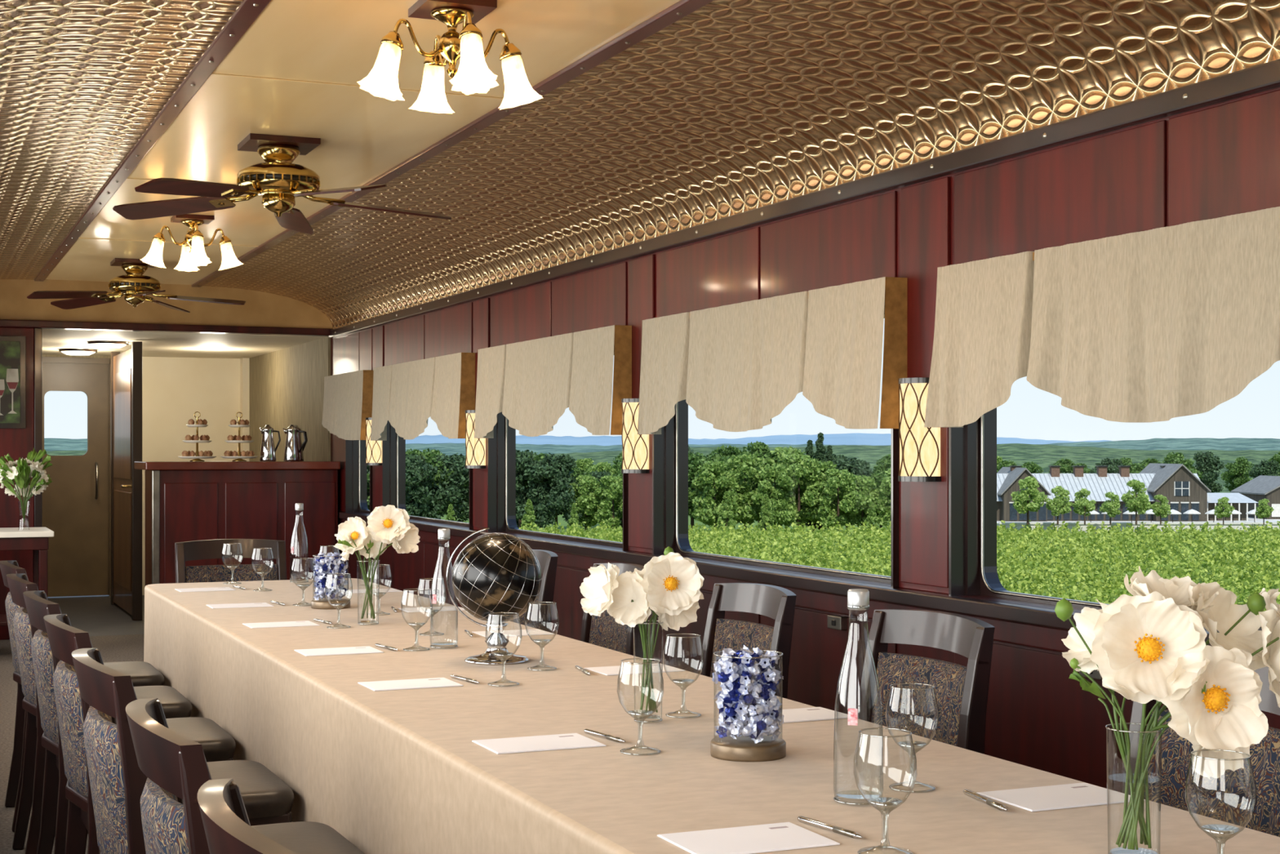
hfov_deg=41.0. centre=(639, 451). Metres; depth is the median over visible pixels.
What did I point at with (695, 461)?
broadleaf tree
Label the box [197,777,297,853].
dining chair
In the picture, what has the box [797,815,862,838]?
ballpoint pen
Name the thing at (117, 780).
dining chair
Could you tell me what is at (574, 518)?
poplar tree
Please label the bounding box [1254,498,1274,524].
ornamental tree
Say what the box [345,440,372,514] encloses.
window
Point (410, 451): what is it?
broadleaf tree
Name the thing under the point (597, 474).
broadleaf tree
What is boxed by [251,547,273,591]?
water goblet
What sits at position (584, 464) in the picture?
broadleaf tree
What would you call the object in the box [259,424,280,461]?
pitcher
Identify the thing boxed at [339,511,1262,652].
trim
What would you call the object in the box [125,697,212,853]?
dining chair
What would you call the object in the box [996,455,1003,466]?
broadleaf tree
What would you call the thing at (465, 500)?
broadleaf tree
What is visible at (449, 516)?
poplar tree
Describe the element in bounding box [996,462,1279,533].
building
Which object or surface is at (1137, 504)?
ornamental tree
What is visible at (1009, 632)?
trim
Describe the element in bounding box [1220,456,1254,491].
broadleaf tree
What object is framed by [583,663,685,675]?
note card
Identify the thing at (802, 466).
broadleaf tree
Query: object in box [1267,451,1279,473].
broadleaf tree
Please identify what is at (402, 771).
dining table
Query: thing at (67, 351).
ceiling light
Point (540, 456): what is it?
broadleaf tree
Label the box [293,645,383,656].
note card
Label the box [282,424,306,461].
pitcher
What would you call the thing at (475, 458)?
wall sconce
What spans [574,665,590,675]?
ballpoint pen
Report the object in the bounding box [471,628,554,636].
note card
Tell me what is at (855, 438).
hill
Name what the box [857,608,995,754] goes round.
dining chair
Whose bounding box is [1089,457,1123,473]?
broadleaf tree
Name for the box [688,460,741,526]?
broadleaf tree
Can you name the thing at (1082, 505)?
ornamental tree
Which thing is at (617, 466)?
broadleaf tree
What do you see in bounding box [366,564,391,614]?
water goblet
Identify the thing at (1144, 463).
broadleaf tree
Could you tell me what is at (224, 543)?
water goblet
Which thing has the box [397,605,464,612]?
note card
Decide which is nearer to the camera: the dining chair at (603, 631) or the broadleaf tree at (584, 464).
the dining chair at (603, 631)
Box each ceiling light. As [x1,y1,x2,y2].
[58,348,97,355]
[87,340,128,348]
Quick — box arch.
[0,279,332,328]
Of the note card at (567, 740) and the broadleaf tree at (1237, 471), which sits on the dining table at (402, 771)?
the note card at (567, 740)
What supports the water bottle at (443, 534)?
on the dining table at (402, 771)
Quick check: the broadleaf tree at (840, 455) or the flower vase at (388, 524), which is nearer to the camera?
the flower vase at (388, 524)
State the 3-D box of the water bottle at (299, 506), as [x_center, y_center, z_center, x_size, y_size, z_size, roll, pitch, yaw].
[-1.339,0.358,6.737,0.074,0.311,0.074,0,0,-23]
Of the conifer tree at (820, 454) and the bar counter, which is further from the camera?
the conifer tree at (820, 454)
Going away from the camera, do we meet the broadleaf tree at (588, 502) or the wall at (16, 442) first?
the wall at (16, 442)
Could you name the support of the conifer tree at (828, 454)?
on the ground
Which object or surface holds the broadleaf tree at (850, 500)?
on the ground
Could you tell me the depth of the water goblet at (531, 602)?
4.05 m
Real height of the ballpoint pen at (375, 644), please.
0.009 m
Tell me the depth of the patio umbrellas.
137.79 m
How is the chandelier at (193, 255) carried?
hanging from the ceiling at (363, 135)
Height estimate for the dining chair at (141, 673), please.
0.887 m
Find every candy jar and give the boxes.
[311,551,350,608]
[710,644,786,761]
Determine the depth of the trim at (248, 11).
5.77 m
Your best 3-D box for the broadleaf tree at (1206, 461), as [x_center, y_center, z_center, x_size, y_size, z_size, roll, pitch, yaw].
[81.213,3.526,246.033,5.222,7.279,6.756,0,0,22]
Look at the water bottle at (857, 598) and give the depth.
2.51 m
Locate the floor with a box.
[0,595,144,853]
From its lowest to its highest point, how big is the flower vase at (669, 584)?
0.331 m
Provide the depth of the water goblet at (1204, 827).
2.03 m
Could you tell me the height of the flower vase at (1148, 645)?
0.366 m
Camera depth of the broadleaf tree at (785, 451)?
149.28 m
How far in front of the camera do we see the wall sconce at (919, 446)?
5.11 m
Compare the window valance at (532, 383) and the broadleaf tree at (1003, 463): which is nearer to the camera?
the window valance at (532, 383)
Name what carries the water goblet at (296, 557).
on the dining table at (402, 771)
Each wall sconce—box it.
[365,417,382,465]
[465,409,485,468]
[621,398,649,473]
[897,377,941,481]
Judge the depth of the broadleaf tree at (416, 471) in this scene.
145.04 m
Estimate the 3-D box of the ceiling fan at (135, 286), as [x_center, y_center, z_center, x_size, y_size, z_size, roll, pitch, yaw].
[-3.069,-1.023,10.456,1.285,0.284,1.242,0,0,-23]
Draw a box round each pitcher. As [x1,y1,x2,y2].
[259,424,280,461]
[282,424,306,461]
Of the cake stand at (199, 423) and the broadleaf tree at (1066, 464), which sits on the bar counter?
the cake stand at (199, 423)
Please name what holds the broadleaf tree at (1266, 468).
on the ground
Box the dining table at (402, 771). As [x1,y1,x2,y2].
[143,577,1279,853]
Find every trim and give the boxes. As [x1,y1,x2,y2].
[0,319,333,336]
[34,0,271,281]
[77,73,503,247]
[191,0,714,287]
[240,358,248,461]
[328,58,1279,337]
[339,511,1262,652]
[342,519,1070,652]
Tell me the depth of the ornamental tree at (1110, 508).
133.81 m
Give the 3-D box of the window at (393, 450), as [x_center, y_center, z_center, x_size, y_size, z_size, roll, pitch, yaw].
[-1.230,-0.015,10.238,0.145,0.920,1.874,0,0,-23]
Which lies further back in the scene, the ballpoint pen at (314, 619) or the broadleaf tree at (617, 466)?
the broadleaf tree at (617, 466)
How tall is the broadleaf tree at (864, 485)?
5.205 m
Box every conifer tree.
[615,465,622,529]
[801,439,817,527]
[805,431,828,532]
[825,444,835,528]
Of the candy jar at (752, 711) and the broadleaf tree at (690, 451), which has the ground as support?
the broadleaf tree at (690, 451)
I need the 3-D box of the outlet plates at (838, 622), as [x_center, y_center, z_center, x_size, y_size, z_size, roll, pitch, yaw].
[0.666,0.561,5.634,0.036,0.049,0.129,0,0,-23]
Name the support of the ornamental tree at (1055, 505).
on the ground
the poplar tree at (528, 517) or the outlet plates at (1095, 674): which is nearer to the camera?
the outlet plates at (1095, 674)
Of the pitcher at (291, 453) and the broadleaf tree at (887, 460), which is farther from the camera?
the broadleaf tree at (887, 460)
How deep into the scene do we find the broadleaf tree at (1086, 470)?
227.90 m
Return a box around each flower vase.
[0,447,52,528]
[333,504,420,624]
[579,546,704,722]
[1054,565,1279,853]
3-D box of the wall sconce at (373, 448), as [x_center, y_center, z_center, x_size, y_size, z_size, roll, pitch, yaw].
[-1.742,-0.065,11.156,0.088,0.310,0.157,0,0,-23]
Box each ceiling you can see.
[0,0,244,279]
[42,328,328,358]
[45,0,680,284]
[203,0,1279,328]
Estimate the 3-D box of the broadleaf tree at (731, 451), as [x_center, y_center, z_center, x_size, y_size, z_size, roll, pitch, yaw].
[7.919,3.262,151.988,6.296,7.806,5.745,0,0,38]
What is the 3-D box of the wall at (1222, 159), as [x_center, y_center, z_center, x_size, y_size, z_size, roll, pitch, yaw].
[0.168,-0.035,6.981,0.149,2.598,18.698,0,0,-23]
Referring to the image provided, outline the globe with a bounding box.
[446,527,542,665]
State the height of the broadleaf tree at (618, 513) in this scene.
5.855 m
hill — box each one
[44,437,1279,455]
[45,443,1279,493]
[405,432,1109,445]
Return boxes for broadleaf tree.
[366,465,369,510]
[366,473,369,505]
[405,448,420,455]
[405,453,450,519]
[412,448,467,515]
[428,452,469,521]
[457,471,469,505]
[515,449,549,528]
[520,451,564,528]
[523,452,583,528]
[560,466,600,515]
[567,474,604,530]
[575,457,595,493]
[586,461,617,475]
[589,470,615,515]
[591,475,622,528]
[606,468,622,519]
[610,451,622,474]
[688,445,696,491]
[688,451,714,528]
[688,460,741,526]
[706,444,757,505]
[723,453,770,529]
[724,440,780,522]
[746,464,796,527]
[755,446,808,530]
[776,453,828,525]
[795,460,845,531]
[817,467,866,528]
[830,456,872,531]
[832,453,847,460]
[843,474,880,528]
[854,459,874,475]
[870,470,891,528]
[872,453,891,473]
[875,468,891,525]
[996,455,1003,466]
[996,459,1017,472]
[1020,461,1044,473]
[1048,457,1075,473]
[1071,462,1096,473]
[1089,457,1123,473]
[1119,457,1141,473]
[1136,457,1161,473]
[1161,451,1203,479]
[1193,450,1225,493]
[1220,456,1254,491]
[1248,459,1279,478]
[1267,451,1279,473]
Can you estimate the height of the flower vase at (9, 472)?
0.515 m
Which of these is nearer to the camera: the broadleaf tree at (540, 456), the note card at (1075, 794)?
the note card at (1075, 794)
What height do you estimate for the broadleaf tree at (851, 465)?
6.743 m
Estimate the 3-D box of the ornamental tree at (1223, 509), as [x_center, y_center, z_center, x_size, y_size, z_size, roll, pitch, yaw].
[45.709,4.623,134.168,1.486,2.183,1.396,0,0,-17]
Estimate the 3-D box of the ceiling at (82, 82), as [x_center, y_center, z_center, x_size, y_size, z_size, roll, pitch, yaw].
[-1.508,-1.018,4.396,0.968,0.285,15.270,0,0,-23]
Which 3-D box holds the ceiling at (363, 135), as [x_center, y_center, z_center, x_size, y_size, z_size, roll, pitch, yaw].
[-0.585,-1.180,4.792,1.080,0.030,15.270,0,0,-23]
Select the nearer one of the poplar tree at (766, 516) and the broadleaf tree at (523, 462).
the poplar tree at (766, 516)
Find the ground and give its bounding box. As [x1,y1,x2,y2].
[440,497,1276,599]
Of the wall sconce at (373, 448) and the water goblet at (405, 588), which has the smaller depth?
the water goblet at (405, 588)
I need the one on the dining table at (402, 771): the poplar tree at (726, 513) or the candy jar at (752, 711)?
the candy jar at (752, 711)
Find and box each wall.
[0,327,42,639]
[42,354,239,595]
[248,87,1279,792]
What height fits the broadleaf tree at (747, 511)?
7.042 m
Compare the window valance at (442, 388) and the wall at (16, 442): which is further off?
the wall at (16, 442)
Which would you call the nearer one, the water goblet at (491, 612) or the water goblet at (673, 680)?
the water goblet at (673, 680)
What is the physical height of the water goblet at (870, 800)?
0.156 m
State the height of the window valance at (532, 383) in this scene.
0.465 m
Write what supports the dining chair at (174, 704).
on the floor
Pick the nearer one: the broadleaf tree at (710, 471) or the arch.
the arch
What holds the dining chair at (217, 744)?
on the floor
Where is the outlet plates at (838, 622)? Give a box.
[827,614,848,630]
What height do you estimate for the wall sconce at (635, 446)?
0.310 m
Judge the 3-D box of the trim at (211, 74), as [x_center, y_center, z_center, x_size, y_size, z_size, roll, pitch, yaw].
[-0.453,-1.163,4.484,1.040,0.004,11.024,0,0,-23]
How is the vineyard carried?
on the ground
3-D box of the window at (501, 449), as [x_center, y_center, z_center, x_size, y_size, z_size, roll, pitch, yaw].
[-0.371,-0.015,8.235,0.145,0.920,1.874,0,0,-23]
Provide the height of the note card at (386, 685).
0.002 m
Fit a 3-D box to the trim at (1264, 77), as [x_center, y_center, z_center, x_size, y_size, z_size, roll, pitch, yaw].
[0.773,-0.848,5.374,0.044,0.055,15.270,0,0,-23]
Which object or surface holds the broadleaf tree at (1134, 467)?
on the ground
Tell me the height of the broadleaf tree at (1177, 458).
7.186 m
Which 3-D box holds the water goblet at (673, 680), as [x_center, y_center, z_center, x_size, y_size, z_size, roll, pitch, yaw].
[0.085,0.436,3.344,0.081,0.156,0.081,0,0,-23]
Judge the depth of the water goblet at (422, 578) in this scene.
4.82 m
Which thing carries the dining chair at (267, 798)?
on the floor
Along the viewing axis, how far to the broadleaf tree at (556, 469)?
144.83 m
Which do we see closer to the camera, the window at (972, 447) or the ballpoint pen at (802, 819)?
the ballpoint pen at (802, 819)
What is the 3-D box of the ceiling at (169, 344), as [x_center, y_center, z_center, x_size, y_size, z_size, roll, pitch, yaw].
[-4.268,-0.855,13.386,3.000,0.040,3.230,0,0,-23]
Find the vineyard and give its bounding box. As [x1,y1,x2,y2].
[462,520,1279,614]
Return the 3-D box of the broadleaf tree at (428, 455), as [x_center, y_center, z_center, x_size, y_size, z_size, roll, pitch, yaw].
[-18.128,3.425,149.954,6.432,7.481,6.086,0,0,29]
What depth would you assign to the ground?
170.40 m
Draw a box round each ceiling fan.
[26,257,245,312]
[112,133,451,234]
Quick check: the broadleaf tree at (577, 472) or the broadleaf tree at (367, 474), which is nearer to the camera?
the broadleaf tree at (367, 474)
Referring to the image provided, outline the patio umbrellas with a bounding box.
[1086,509,1257,522]
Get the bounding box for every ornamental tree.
[1010,475,1048,524]
[1044,485,1072,524]
[1071,488,1096,524]
[1098,491,1121,524]
[1120,479,1151,524]
[1150,493,1171,524]
[1213,496,1235,524]
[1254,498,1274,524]
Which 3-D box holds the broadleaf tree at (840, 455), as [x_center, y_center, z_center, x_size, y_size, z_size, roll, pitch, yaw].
[26.532,3.729,232.499,5.303,6.873,6.398,0,0,-5]
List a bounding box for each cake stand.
[177,411,216,461]
[220,412,257,461]
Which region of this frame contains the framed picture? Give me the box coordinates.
[0,335,26,428]
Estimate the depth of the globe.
4.14 m
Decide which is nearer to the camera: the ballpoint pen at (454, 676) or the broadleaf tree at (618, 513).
the ballpoint pen at (454, 676)
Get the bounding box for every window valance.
[321,369,373,439]
[370,352,475,440]
[474,324,631,438]
[637,276,906,434]
[924,206,1279,427]
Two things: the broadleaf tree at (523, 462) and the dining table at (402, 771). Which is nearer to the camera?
the dining table at (402, 771)
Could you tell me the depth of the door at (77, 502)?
14.90 m
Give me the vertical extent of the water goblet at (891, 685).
0.156 m
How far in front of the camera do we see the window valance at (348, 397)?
11.56 m
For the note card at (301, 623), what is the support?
on the dining table at (402, 771)
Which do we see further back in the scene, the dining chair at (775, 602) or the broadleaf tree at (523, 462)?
the broadleaf tree at (523, 462)
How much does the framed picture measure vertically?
0.620 m
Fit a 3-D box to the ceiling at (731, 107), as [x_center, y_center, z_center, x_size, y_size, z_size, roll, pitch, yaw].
[0.338,-1.018,5.188,0.968,0.285,15.270,0,0,-23]
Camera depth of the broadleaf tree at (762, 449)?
151.41 m
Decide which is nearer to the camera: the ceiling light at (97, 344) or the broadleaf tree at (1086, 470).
the ceiling light at (97, 344)
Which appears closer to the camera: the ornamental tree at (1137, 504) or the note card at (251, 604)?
the note card at (251, 604)
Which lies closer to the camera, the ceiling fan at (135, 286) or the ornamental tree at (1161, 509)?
the ceiling fan at (135, 286)
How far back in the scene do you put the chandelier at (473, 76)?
4.43 m
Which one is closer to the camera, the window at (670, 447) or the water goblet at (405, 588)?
the water goblet at (405, 588)
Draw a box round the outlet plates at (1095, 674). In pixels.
[1079,669,1102,679]
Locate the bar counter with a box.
[133,461,340,585]
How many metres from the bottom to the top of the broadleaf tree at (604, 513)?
5.205 m
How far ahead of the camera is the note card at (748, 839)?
2.27 m
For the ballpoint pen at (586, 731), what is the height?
0.009 m
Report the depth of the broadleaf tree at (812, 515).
145.82 m
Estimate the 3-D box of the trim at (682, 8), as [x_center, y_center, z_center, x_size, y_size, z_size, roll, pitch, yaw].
[-0.107,-1.157,4.997,0.060,0.021,15.270,0,0,-23]
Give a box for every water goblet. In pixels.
[221,542,243,584]
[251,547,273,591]
[291,557,315,605]
[324,573,352,627]
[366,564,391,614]
[400,588,431,650]
[417,577,446,635]
[484,612,521,686]
[524,601,559,670]
[617,657,663,755]
[662,633,704,717]
[853,727,917,853]
[885,682,938,791]
[1185,748,1257,853]
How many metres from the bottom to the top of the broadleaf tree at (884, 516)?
5.818 m
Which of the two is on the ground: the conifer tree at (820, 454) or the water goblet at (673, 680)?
the conifer tree at (820, 454)
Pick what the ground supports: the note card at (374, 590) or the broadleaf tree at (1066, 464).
the broadleaf tree at (1066, 464)
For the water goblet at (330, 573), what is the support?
on the dining table at (402, 771)
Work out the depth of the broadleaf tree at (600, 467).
215.30 m
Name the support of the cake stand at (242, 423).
on the bar counter
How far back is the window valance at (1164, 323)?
4.22 m
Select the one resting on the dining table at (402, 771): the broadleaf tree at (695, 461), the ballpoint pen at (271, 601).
the ballpoint pen at (271, 601)
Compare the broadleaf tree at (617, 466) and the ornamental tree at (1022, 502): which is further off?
the broadleaf tree at (617, 466)
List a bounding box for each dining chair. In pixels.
[0,560,164,831]
[6,573,191,853]
[22,590,235,853]
[43,613,294,853]
[71,647,364,853]
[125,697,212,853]
[174,538,286,582]
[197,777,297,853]
[509,549,558,632]
[580,563,645,657]
[699,582,796,698]
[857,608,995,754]
[1122,666,1279,836]
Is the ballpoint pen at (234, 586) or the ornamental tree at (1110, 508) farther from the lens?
the ornamental tree at (1110, 508)
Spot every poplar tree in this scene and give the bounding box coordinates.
[444,503,457,521]
[520,498,537,530]
[566,502,578,530]
[716,491,736,534]
[755,493,773,531]
[864,501,879,530]
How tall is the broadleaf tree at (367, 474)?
7.156 m
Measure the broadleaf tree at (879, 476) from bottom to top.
5.529 m
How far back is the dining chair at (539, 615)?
6.36 m
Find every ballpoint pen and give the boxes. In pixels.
[232,585,245,589]
[270,600,284,604]
[313,617,332,624]
[374,643,397,650]
[449,674,479,683]
[464,629,472,636]
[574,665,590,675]
[583,728,625,742]
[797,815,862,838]
[963,788,1007,810]
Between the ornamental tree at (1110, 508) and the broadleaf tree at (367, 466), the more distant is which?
the broadleaf tree at (367, 466)
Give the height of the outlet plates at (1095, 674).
0.024 m
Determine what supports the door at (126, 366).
on the floor
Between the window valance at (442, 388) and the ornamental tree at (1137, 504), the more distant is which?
the ornamental tree at (1137, 504)
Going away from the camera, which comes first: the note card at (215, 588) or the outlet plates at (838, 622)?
the outlet plates at (838, 622)
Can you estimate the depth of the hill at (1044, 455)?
385.88 m
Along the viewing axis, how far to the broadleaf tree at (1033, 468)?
216.14 m
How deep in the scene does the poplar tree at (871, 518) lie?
139.82 m
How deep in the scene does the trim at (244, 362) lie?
15.34 m
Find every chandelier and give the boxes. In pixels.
[140,213,243,271]
[356,0,542,114]
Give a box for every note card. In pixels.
[174,586,235,591]
[206,602,274,608]
[242,620,319,628]
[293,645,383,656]
[346,587,403,593]
[357,677,463,690]
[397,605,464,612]
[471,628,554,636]
[471,733,606,754]
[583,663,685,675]
[657,822,839,853]
[777,706,848,723]
[977,782,1144,811]
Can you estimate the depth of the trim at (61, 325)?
11.88 m
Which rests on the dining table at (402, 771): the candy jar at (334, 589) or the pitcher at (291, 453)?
the candy jar at (334, 589)
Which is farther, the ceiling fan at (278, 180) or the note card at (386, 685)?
the ceiling fan at (278, 180)
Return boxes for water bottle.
[289,502,308,582]
[430,528,457,648]
[833,588,883,804]
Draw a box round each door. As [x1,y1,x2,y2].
[42,356,111,596]
[111,341,142,620]
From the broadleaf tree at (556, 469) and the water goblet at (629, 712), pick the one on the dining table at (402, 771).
the water goblet at (629, 712)
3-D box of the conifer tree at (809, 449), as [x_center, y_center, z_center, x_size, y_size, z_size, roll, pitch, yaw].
[15.132,3.042,151.872,2.628,8.246,2.744,0,0,24]
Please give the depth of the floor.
10.95 m
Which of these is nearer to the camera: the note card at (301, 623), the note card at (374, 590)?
the note card at (301, 623)
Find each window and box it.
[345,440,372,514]
[382,420,473,528]
[487,345,628,550]
[653,305,899,587]
[948,407,1262,630]
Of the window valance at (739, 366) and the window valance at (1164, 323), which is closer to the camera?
the window valance at (1164, 323)
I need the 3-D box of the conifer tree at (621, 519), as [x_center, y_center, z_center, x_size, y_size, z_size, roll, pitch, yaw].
[-1.553,4.192,154.911,1.855,5.947,2.051,0,0,21]
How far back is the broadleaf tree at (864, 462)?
240.59 m
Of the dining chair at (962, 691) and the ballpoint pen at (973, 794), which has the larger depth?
the dining chair at (962, 691)
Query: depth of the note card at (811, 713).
3.33 m
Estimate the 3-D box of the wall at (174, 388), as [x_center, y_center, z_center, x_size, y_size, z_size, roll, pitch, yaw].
[-4.419,-0.035,15.133,1.900,2.600,0.100,0,0,-23]
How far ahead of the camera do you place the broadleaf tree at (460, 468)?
147.87 m
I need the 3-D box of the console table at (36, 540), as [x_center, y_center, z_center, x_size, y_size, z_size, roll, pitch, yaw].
[-3.986,0.877,10.722,0.560,0.775,0.650,0,0,-23]
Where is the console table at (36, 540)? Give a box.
[0,526,53,626]
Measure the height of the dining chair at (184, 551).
0.887 m
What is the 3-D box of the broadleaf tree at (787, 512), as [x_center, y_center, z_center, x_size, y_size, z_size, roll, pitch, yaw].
[11.208,4.103,144.130,4.178,6.124,4.973,0,0,-8]
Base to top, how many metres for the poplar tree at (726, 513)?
4.117 m
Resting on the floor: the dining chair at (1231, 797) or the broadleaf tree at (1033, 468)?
the dining chair at (1231, 797)
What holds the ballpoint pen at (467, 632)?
on the dining table at (402, 771)

